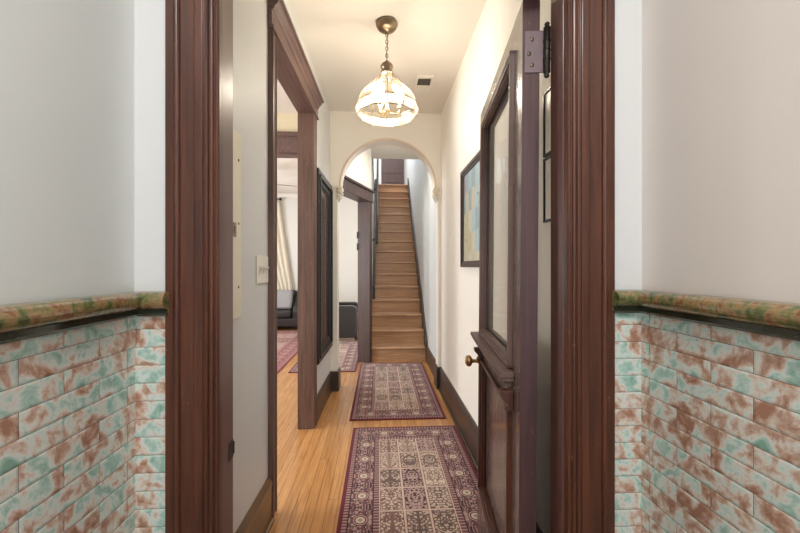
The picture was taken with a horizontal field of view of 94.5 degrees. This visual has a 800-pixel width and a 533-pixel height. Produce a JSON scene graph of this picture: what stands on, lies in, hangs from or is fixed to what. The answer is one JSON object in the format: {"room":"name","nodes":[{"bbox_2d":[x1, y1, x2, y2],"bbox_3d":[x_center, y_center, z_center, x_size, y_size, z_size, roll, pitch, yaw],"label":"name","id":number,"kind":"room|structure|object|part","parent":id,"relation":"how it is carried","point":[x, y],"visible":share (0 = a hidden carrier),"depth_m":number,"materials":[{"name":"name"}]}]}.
{"room":"entrance vestibule","nodes":[
{"label":"entrance vestibule","id":0,"kind":"room"},
{"bbox_2d":[0,0,133,304],"bbox_3d":[-0.657,-0.075,-0.251,0.100,2.950,2.370,0,0,-3],"label":"wall","id":1,"kind":"structure","parent":0,"point":[67,66],"depth_m":0.73,"materials":[{"name":"grey paint"}]},
{"bbox_2d":[0,316,135,532],"bbox_3d":[-0.603,0.756,-0.252,0.008,1.288,2.362,0,0,-3],"label":"tile wainscoting","id":2,"kind":"structure","parent":1,"relation":"attached to","point":[68,398],"depth_m":0.73,"materials":[{"name":"multicoloured tile"}]},
{"bbox_2d":[0,309,137,343],"bbox_3d":[-0.591,0.113,-0.260,0.017,0.022,2.345,0,0,-3],"label":"trim","id":3,"kind":"structure","parent":1,"relation":"attached to","point":[18,335],"depth_m":0.69,"materials":[{"name":"black ceramic"}]},
{"bbox_2d":[0,292,140,332],"bbox_3d":[-0.582,0.089,-0.256,0.039,0.054,2.352,0,0,-3],"label":"trim","id":4,"kind":"structure","parent":1,"relation":"attached to","point":[25,315],"depth_m":0.68,"materials":[{"name":"green ceramic"}]},
{"bbox_2d":[233,0,329,532],"bbox_3d":[-0.798,-0.175,2.638,0.105,3.150,3.249,0,0,-2],"label":"wall","id":5,"kind":"structure","parent":0,"point":[250,29],"depth_m":1.80,"materials":[{"name":"grey paint"}]},
{"bbox_2d":[233,129,240,318],"bbox_3d":[-0.698,-0.180,1.456,0.028,0.810,0.385,0,0,-2],"label":"electrical panel","id":6,"kind":"object","parent":5,"relation":"attached to","point":[236,136],"visible":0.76,"depth_m":1.60,"materials":[{"name":"beige metal"}]},
{"bbox_3d":[-0.697,-0.180,1.452,0.008,0.670,0.255,0,0,-2],"label":"panel door","id":7,"kind":"part","parent":6,"relation":"part of","materials":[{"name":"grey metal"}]},
{"bbox_2d":[235,477,274,532],"bbox_3d":[-0.695,1.280,1.530,0.040,0.240,1.022,0,0,-2],"label":"baseboard","id":8,"kind":"structure","parent":5,"relation":"attached to","point":[258,519],"depth_m":1.88,"materials":[{"name":"brown wood"}]},
{"bbox_2d":[256,256,268,283],"bbox_3d":[-0.714,0.017,1.943,0.023,0.143,0.168,0,0,-2],"label":"light switch","id":9,"kind":"object","parent":5,"relation":"attached to","point":[262,267],"visible":1,"depth_m":1.92,"materials":[{"name":"beige plastic"}]},
{"bbox_2d":[268,28,276,517],"bbox_3d":[-0.716,0.039,2.086,0.030,2.722,0.087,0,0,-3],"label":"trim","id":10,"kind":"structure","parent":5,"relation":"attached to","point":[272,39],"depth_m":2.05,"materials":[{"name":"brown wood"}]},
{"bbox_2d":[277,46,310,112],"bbox_3d":[-0.804,-1.332,2.654,0.123,0.020,1.101,0,0,-2],"label":"trim","id":11,"kind":"structure","parent":5,"relation":"attached to","point":[285,78],"depth_m":2.70,"materials":[{"name":"brown wood"}]},
{"bbox_2d":[267,0,323,119],"bbox_3d":[-0.708,-1.405,2.687,0.078,0.174,1.304,0,0,-2],"label":"crown molding","id":12,"kind":"structure","parent":5,"relation":"attached to","point":[289,45],"depth_m":2.43,"materials":[{"name":"brown wood"}]},
{"bbox_2d":[298,113,311,428],"bbox_3d":[-0.819,0.039,3.192,0.124,2.722,0.020,0,0,-3],"label":"trim","id":13,"kind":"structure","parent":5,"relation":"attached to","point":[304,119],"depth_m":3.18,"materials":[{"name":"brown wood"}]},
{"bbox_2d":[312,113,316,428],"bbox_3d":[-0.746,0.039,3.230,0.032,2.722,0.087,0,0,-3],"label":"trim","id":14,"kind":"structure","parent":5,"relation":"attached to","point":[314,118],"depth_m":3.19,"materials":[{"name":"brown wood"}]},
{"bbox_2d":[317,372,331,421],"bbox_3d":[-0.762,1.290,3.723,0.026,0.220,0.894,0,0,-2],"label":"baseboard","id":15,"kind":"structure","parent":5,"relation":"attached to","point":[323,395],"depth_m":3.68,"materials":[{"name":"brown wood"}]},
{"bbox_2d":[317,168,332,364],"bbox_3d":[-0.749,-0.003,3.709,0.046,1.765,0.800,0,0,-2],"label":"framed artwork","id":16,"kind":"object","parent":5,"relation":"attached to","point":[324,188],"visible":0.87,"depth_m":3.76,"materials":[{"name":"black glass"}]},
{"bbox_2d":[322,190,327,341],"bbox_3d":[-0.769,-0.003,3.709,0.006,1.525,0.560,0,0,-2],"label":"picture","id":17,"kind":"object","parent":16,"relation":"attached to","point":[324,192],"depth_m":3.76},
{"bbox_2d":[330,367,340,390],"bbox_3d":[-0.742,1.290,4.257,0.098,0.220,0.219,0,0,-3],"label":"baseboard","id":18,"kind":"structure","parent":5,"relation":"attached to","point":[336,375],"depth_m":4.15,"materials":[{"name":"brown wood"}]},
{"bbox_2d":[277,113,297,131],"bbox_3d":[-2.711,-0.175,4.220,3.842,3.150,0.120,0,0,-3],"label":"wall","id":19,"kind":"structure","parent":0,"point":[285,122],"depth_m":4.24,"materials":[{"name":"yellow paint"}]},
{"bbox_2d":[277,131,297,157],"bbox_3d":[-2.341,-0.065,4.225,2.860,2.930,0.190,0,0,-3],"label":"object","id":20,"kind":"structure","parent":19,"relation":"attached to","point":[287,141],"depth_m":4.21,"materials":[{"name":"brown wood"}]},
{"bbox_2d":[277,197,357,302],"bbox_3d":[-2.753,-0.175,8.964,4.270,3.150,0.200,0,0,-3],"label":"wall","id":21,"kind":"structure","parent":0,"point":[348,208],"depth_m":8.94,"materials":[{"name":"paint"}]},
{"bbox_2d":[277,193,345,197],"bbox_3d":[-2.830,-1.700,8.825,4.100,0.100,0.070,0,0,-3],"label":"crown molding","id":22,"kind":"structure","parent":21,"relation":"attached to","point":[289,195],"depth_m":8.80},
{"bbox_3d":[-3.608,-1.600,8.763,1.610,0.070,0.110,0,0,-3],"label":"curtain rod","id":23,"kind":"object","parent":21,"relation":"attached to","visible":0},
{"bbox_2d":[277,201,291,289],"bbox_3d":[-3.143,-0.105,8.765,1.168,2.901,0.066,0,0,-3],"label":"curtain","id":24,"kind":"object","parent":23,"relation":"hanging from","point":[284,282],"visible":0.16,"depth_m":8.78,"materials":[{"name":"white fabric"}]},
{"bbox_2d":[345,148,370,188],"bbox_3d":[-0.659,-0.175,4.959,0.140,3.150,1.110,0,0,17],"label":"wall","id":25,"kind":"structure","parent":0,"point":[359,170],"depth_m":5.16,"materials":[{"name":"paint"}]},
{"bbox_2d":[343,175,374,202],"bbox_3d":[-0.641,-1.026,4.969,0.220,0.179,1.140,0,0,17],"label":"trim","id":26,"kind":"structure","parent":25,"relation":"attached to","point":[354,190],"depth_m":4.96,"materials":[{"name":"brown wood"}]},
{"bbox_2d":[357,202,371,362],"bbox_3d":[-0.520,0.230,5.402,0.223,2.340,0.095,0,0,-3],"label":"door frame","id":27,"kind":"structure","parent":25,"relation":"attached to","point":[364,234],"depth_m":5.38,"materials":[{"name":"wood"}]},
{"bbox_2d":[371,152,374,282],"bbox_3d":[-0.606,-0.290,7.223,0.170,3.380,3.510,0,0,-3],"label":"wall","id":28,"kind":"structure","parent":0,"point":[372,168],"depth_m":6.42,"materials":[{"name":"paint"}]},
{"bbox_2d":[372,159,378,243],"bbox_3d":[-0.495,-1.687,7.681,0.100,2.628,2.939,0,0,-3],"label":"handrail","id":29,"kind":"object","parent":28,"relation":"attached to","point":[377,174],"visible":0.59,"depth_m":7.24,"materials":[{"name":"wood"}]},
{"bbox_3d":[-0.468,-1.687,7.683,0.046,2.628,2.939,0,0,-3],"label":"rail","id":30,"kind":"part","parent":29,"relation":"part of","materials":[{"name":"black wood"}]},
{"bbox_2d":[270,327,477,532],"bbox_3d":[-2.045,1.460,4.947,5.250,0.120,8.300,0,0,-3],"label":"floor","id":31,"kind":"structure","parent":0,"point":[311,463],"depth_m":2.83,"materials":[{"name":"brown wood"}]},
{"bbox_2d":[277,331,297,373],"bbox_3d":[-2.876,1.395,6.234,2.400,0.009,3.500,0,0,-3],"label":"area rug","id":32,"kind":"object","parent":31,"relation":"on","point":[287,341],"visible":0.02,"depth_m":6.35,"materials":[{"name":"fabric"}]},
{"bbox_2d":[277,289,297,326],"bbox_3d":[-3.175,0.950,8.348,2.040,0.900,0.695,0,0,-3],"label":"sofa","id":33,"kind":"object","parent":31,"relation":"on","point":[285,317],"visible":0.22,"depth_m":8.07,"materials":[{"name":"black leather"}]},
{"bbox_2d":[277,290,292,308],"bbox_3d":[-2.613,0.735,8.223,0.440,0.411,0.180,0,0,-3],"label":"cushion","id":34,"kind":"object","parent":33,"relation":"on","point":[284,297],"visible":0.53,"depth_m":8.18,"materials":[{"name":"grey fabric"}]},
{"bbox_2d":[277,308,292,317],"bbox_3d":[-2.770,1.040,8.262,0.790,0.180,0.480,0,0,-3],"label":"seat cushion","id":35,"kind":"object","parent":33,"relation":"on","point":[281,313],"depth_m":8.05,"materials":[{"name":"black leather"}]},
{"bbox_2d":[292,290,296,307],"bbox_3d":[-2.788,0.777,8.588,0.790,0.466,0.257,0,0,-3],"label":"cushion","id":36,"kind":"object","parent":33,"relation":"on","point":[294,291],"depth_m":8.51,"materials":[{"name":"black leather"}]},
{"bbox_3d":[-2.266,0.910,8.380,0.220,0.820,0.600,0,0,-3],"label":"arm","id":37,"kind":"part","parent":33,"relation":"part of","materials":[{"name":"black leather"}]},
{"bbox_2d":[288,341,357,372],"bbox_3d":[-1.084,1.395,5.880,0.885,0.009,1.990,0,0,-3],"label":"runner rug","id":38,"kind":"object","parent":31,"relation":"on","point":[348,350],"visible":0.4,"depth_m":5.65,"materials":[{"name":"carpet"}]},
{"bbox_2d":[339,302,357,340],"bbox_3d":[-1.291,0.954,7.361,0.904,0.892,0.900,0,0,-3],"label":"armchair","id":39,"kind":"object","parent":31,"relation":"on","point":[348,311],"visible":0.25,"depth_m":6.93,"materials":[{"name":"black leather"}]},
{"bbox_3d":[-1.240,1.370,7.003,0.760,0.060,0.060,0,0,-3],"label":"foot rail","id":40,"kind":"part","parent":39,"relation":"part of","materials":[{"name":"metal"}]},
{"bbox_3d":[-1.293,0.924,7.716,0.870,0.832,0.190,0,0,-3],"label":"arm","id":41,"kind":"part","parent":39,"relation":"part of","materials":[{"name":"black leather"}]},
{"bbox_2d":[349,362,445,420],"bbox_3d":[-0.071,1.395,4.367,0.885,0.009,1.990,0,0,-3],"label":"runner rug","id":42,"kind":"object","parent":31,"relation":"on","point":[395,390],"visible":1,"depth_m":4.02,"materials":[{"name":"fabric"}]},
{"bbox_2d":[371,178,427,361],"bbox_3d":[-0.105,-0.388,7.228,0.826,3.576,3.673,0,0,-3],"label":"staircase","id":43,"kind":"structure","parent":31,"relation":"on","point":[395,257],"depth_m":6.60,"materials":[{"name":"brown wood"}]},
{"bbox_2d":[336,425,477,532],"bbox_3d":[0.093,1.395,2.223,0.885,0.009,1.990,0,0,-3],"label":"runner rug","id":44,"kind":"object","parent":31,"relation":"on","point":[410,479],"visible":0.92,"depth_m":2.37,"materials":[{"name":"carpet"}]},
{"bbox_2d":[277,0,486,192],"bbox_3d":[-2.047,-1.865,4.982,5.250,0.230,8.230,0,0,-3],"label":"ceiling","id":45,"kind":"structure","parent":0,"point":[345,47],"depth_m":3.01,"materials":[{"name":"paint"}]},
{"bbox_2d":[355,17,417,126],"bbox_3d":[-0.095,-1.407,2.659,0.458,0.685,0.458,0,0,-3],"label":"pendant lamp","id":46,"kind":"object","parent":45,"relation":"hanging from","point":[385,25],"visible":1,"depth_m":2.63,"materials":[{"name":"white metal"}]},
{"bbox_3d":[-0.138,-1.234,2.578,0.060,0.097,0.060,0,0,-3],"label":"bulb","id":47,"kind":"part","parent":46,"relation":"part of","materials":[{"name":"white glass"}]},
{"bbox_3d":[-0.094,-1.564,2.659,0.018,0.236,0.018,0,0,42],"label":"chain","id":48,"kind":"part","parent":46,"relation":"part of","materials":[{"name":"brown metal"}]},
{"bbox_3d":[-0.003,-1.234,2.662,0.060,0.097,0.060,0,0,-3],"label":"bulb","id":49,"kind":"part","parent":46,"relation":"part of","materials":[{"name":"white glass"}]},
{"bbox_2d":[414,75,433,91],"bbox_3d":[0.225,-1.743,3.532,0.168,0.016,0.290,0,0,-3],"label":"ceiling vent","id":50,"kind":"object","parent":45,"relation":"in","point":[422,83],"visible":1,"depth_m":3.52,"materials":[{"name":"beige plastic"}]},
{"bbox_2d":[330,111,440,370],"bbox_3d":[-0.162,-0.175,4.290,1.260,3.150,0.175,0,0,-3],"label":"wall","id":51,"kind":"structure","parent":0,"point":[348,132],"depth_m":4.21,"materials":[{"name":"paint"}]},
{"bbox_2d":[336,186,343,201],"bbox_3d":[-0.691,-0.830,4.251,0.067,0.146,0.215,0,0,-3],"label":"trim","id":52,"kind":"structure","parent":51,"relation":"attached to","point":[340,190],"depth_m":4.16,"materials":[{"name":"paint"}]},
{"bbox_2d":[339,138,436,186],"bbox_3d":[-0.134,-1.184,4.210,1.116,0.558,0.028,0,0,-3],"label":"trim","id":53,"kind":"structure","parent":51,"relation":"attached to","point":[380,139],"depth_m":4.20,"materials":[{"name":"paint"}]},
{"bbox_2d":[134,0,641,290],"bbox_3d":[-0.005,-0.250,1.014,1.600,3.300,0.085,0,0,-3],"label":"wall","id":54,"kind":"structure","parent":0,"point":[149,15],"depth_m":0.94,"materials":[{"name":"grey paint"}]},
{"bbox_2d":[136,316,164,532],"bbox_3d":[-0.625,0.756,0.934,0.092,1.288,0.008,0,0,-3],"label":"tile wainscoting","id":55,"kind":"structure","parent":54,"relation":"attached to","point":[150,330],"depth_m":0.93,"materials":[{"name":"multicoloured tile"}]},
{"bbox_2d":[134,291,168,312],"bbox_3d":[-0.620,0.089,0.912,0.088,0.054,0.039,0,0,-3],"label":"trim","id":56,"kind":"structure","parent":54,"relation":"attached to","point":[149,299],"depth_m":0.90,"materials":[{"name":"green ceramic"}]},
{"bbox_2d":[137,309,167,315],"bbox_3d":[-0.621,0.113,0.922,0.084,0.022,0.017,0,0,-3],"label":"trim","id":57,"kind":"structure","parent":54,"relation":"attached to","point":[141,312],"depth_m":0.91,"materials":[{"name":"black wood"}]},
{"bbox_2d":[165,0,222,532],"bbox_3d":[-0.521,0.235,0.929,0.136,2.330,0.032,0,0,-3],"label":"door frame","id":58,"kind":"structure","parent":54,"relation":"attached to","point":[193,28],"depth_m":0.92,"materials":[{"name":"brown wood"}]},
{"bbox_2d":[223,0,234,532],"bbox_3d":[-0.486,0.275,0.990,0.056,2.250,0.100,0,0,-3],"label":"trim","id":59,"kind":"structure","parent":54,"relation":"attached to","point":[228,443],"depth_m":1.00,"materials":[{"name":"brown wood"}]},
{"bbox_3d":[-0.466,0.507,1.024,0.004,0.050,0.035,0,0,-3],"label":"strike plate","id":60,"kind":"part","parent":59,"relation":"part of","materials":[{"name":"metal"}]},
{"bbox_2d":[465,0,550,532],"bbox_3d":[0.391,0.296,1.515,0.187,2.185,0.864,0,0,5],"label":"door","id":61,"kind":"structure","parent":54,"relation":"in","point":[507,370],"depth_m":1.18,"materials":[{"name":"brown wood"}]},
{"bbox_3d":[0.427,0.483,1.889,0.187,0.058,0.058,0,0,4],"label":"knob","id":62,"kind":"part","parent":61,"relation":"part of","materials":[{"name":"gold metal"}]},
{"bbox_2d":[471,332,513,388],"bbox_3d":[0.363,0.369,1.542,0.046,0.067,0.740,0,0,4],"label":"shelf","id":63,"kind":"object","parent":61,"relation":"attached to","point":[505,372],"depth_m":1.32,"materials":[{"name":"brown wood"}]},
{"bbox_3d":[0.402,0.778,1.522,0.068,0.656,0.637,0,0,4],"label":"panel moulding","id":64,"kind":"part","parent":61,"relation":"part of","materials":[{"name":"brown wood"}]},
{"bbox_3d":[0.408,0.778,1.522,0.012,0.660,0.645,0,0,4],"label":"panel","id":65,"kind":"part","parent":61,"relation":"part of","materials":[{"name":"brown wood"}]},
{"bbox_3d":[0.409,-0.186,1.522,0.068,1.038,0.637,0,0,4],"label":"glass moulding","id":66,"kind":"part","parent":61,"relation":"part of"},
{"bbox_3d":[0.410,0.296,1.524,0.048,2.185,0.841,0,0,4],"label":"frame","id":67,"kind":"part","parent":61,"relation":"part of","materials":[{"name":"brown wood"}]},
{"bbox_2d":[551,0,563,532],"bbox_3d":[0.460,0.275,1.040,0.050,2.250,0.097,0,0,-3],"label":"trim","id":68,"kind":"structure","parent":54,"relation":"attached to","point":[557,6],"depth_m":1.04,"materials":[{"name":"brown wood"}]},
{"bbox_2d":[564,0,614,532],"bbox_3d":[0.508,0.235,0.985,0.136,2.330,0.032,0,0,-3],"label":"door frame","id":69,"kind":"structure","parent":54,"relation":"attached to","point":[589,25],"depth_m":0.98,"materials":[{"name":"brown wood"}]},
{"bbox_2d":[612,289,641,309],"bbox_3d":[0.610,0.089,0.979,0.088,0.054,0.039,0,0,-3],"label":"trim","id":70,"kind":"structure","parent":54,"relation":"attached to","point":[622,297],"depth_m":0.96,"materials":[{"name":"green ceramic"}]},
{"bbox_2d":[613,306,640,312],"bbox_3d":[0.610,0.113,0.988,0.084,0.022,0.017,0,0,-3],"label":"trim","id":71,"kind":"structure","parent":54,"relation":"attached to","point":[617,309],"depth_m":0.98,"materials":[{"name":"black ceramic"}]},
{"bbox_2d":[615,313,640,532],"bbox_3d":[0.613,0.756,1.000,0.092,1.288,0.008,0,0,-3],"label":"tile wainscoting","id":72,"kind":"structure","parent":54,"relation":"attached to","point":[627,325],"depth_m":1.00,"materials":[{"name":"multicoloured tile"}]},
{"bbox_2d":[374,159,404,184],"bbox_3d":[-1.008,-3.190,10.311,2.300,2.420,0.100,0,0,-3],"label":"wall","id":73,"kind":"structure","parent":0,"point":[375,160],"depth_m":10.28,"materials":[{"name":"paint"}]},
{"bbox_2d":[381,159,403,184],"bbox_3d":[-0.207,-3.010,10.264,0.625,2.055,0.040,0,0,-3],"label":"door","id":74,"kind":"structure","parent":73,"relation":"in","point":[392,170],"depth_m":10.26,"materials":[{"name":"brown wood"}]},
{"bbox_3d":[-0.204,-3.025,10.266,0.450,1.880,0.015,0,0,-3],"label":"panel","id":75,"kind":"part","parent":74,"relation":"part of","materials":[{"name":"brown wood"}]},
{"bbox_2d":[405,0,799,532],"bbox_3d":[0.531,-1.500,4.535,0.150,5.800,11.800,0,0,-3],"label":"wall","id":76,"kind":"structure","parent":0,"point":[721,78],"depth_m":0.88,"materials":[{"name":"grey paint"}]},
{"bbox_2d":[426,346,435,376],"bbox_3d":[0.420,1.285,4.950,0.026,0.230,1.040,0,0,-3],"label":"baseboard","id":77,"kind":"structure","parent":76,"relation":"attached to","point":[430,359],"depth_m":4.97,"materials":[{"name":"brown wood"}]},
{"bbox_2d":[431,187,439,202],"bbox_3d":[0.411,-0.830,4.311,0.066,0.146,0.215,0,0,-3],"label":"trim","id":78,"kind":"structure","parent":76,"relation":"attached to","point":[435,191],"depth_m":4.22,"materials":[{"name":"paint"}]},
{"bbox_2d":[434,363,439,388],"bbox_3d":[0.441,1.275,4.322,0.059,0.250,0.222,0,0,-3],"label":"baseboard","id":79,"kind":"structure","parent":76,"relation":"attached to","point":[436,368],"depth_m":4.22,"materials":[{"name":"brown wood"}]},
{"bbox_2d":[460,150,479,266],"bbox_3d":[0.539,-0.390,2.705,0.028,0.790,0.785,0,0,-3],"label":"framed picture","id":80,"kind":"object","parent":76,"relation":"attached to","point":[470,175],"visible":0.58,"depth_m":2.83,"materials":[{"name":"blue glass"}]},
{"bbox_2d":[464,160,479,260],"bbox_3d":[0.548,-0.390,2.706,0.007,0.700,0.695,0,0,-3],"label":"print","id":81,"kind":"object","parent":80,"relation":"attached to","point":[472,172],"depth_m":2.76},
{"bbox_2d":[438,367,542,532],"bbox_3d":[0.537,1.272,2.666,0.040,0.255,3.143,0,0,-3],"label":"baseboard","id":82,"kind":"structure","parent":76,"relation":"attached to","point":[467,428],"depth_m":3.08,"materials":[{"name":"brown wood"}]},
{"bbox_2d":[543,86,550,157],"bbox_3d":[0.620,-0.595,1.385,0.011,0.270,0.360,0,0,-3],"label":"frame","id":83,"kind":"object","parent":76,"relation":"attached to","point":[547,94],"visible":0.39,"depth_m":1.53,"materials":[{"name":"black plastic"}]},
{"bbox_2d":[543,155,550,222],"bbox_3d":[0.620,-0.319,1.385,0.011,0.267,0.360,0,0,-3],"label":"frame","id":84,"kind":"object","parent":76,"relation":"attached to","point":[547,161],"visible":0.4,"depth_m":1.53,"materials":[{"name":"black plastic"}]},
{"bbox_2d":[638,290,799,330],"bbox_3d":[0.698,0.089,-0.187,0.039,0.054,2.352,0,0,-3],"label":"trim","id":85,"kind":"structure","parent":76,"relation":"attached to","point":[786,315],"depth_m":0.72,"materials":[{"name":"green ceramic"}]},
{"bbox_2d":[640,306,799,340],"bbox_3d":[0.707,0.113,-0.190,0.017,0.022,2.345,0,0,-3],"label":"trim","id":86,"kind":"structure","parent":76,"relation":"attached to","point":[790,334],"depth_m":0.73,"materials":[{"name":"black wood"}]},
{"bbox_2d":[641,313,799,532],"bbox_3d":[0.719,0.756,-0.180,0.008,1.288,2.362,0,0,-3],"label":"tile wainscoting","id":87,"kind":"structure","parent":76,"relation":"attached to","point":[720,407],"depth_m":0.78,"materials":[{"name":"multicoloured tile"}]}
]}

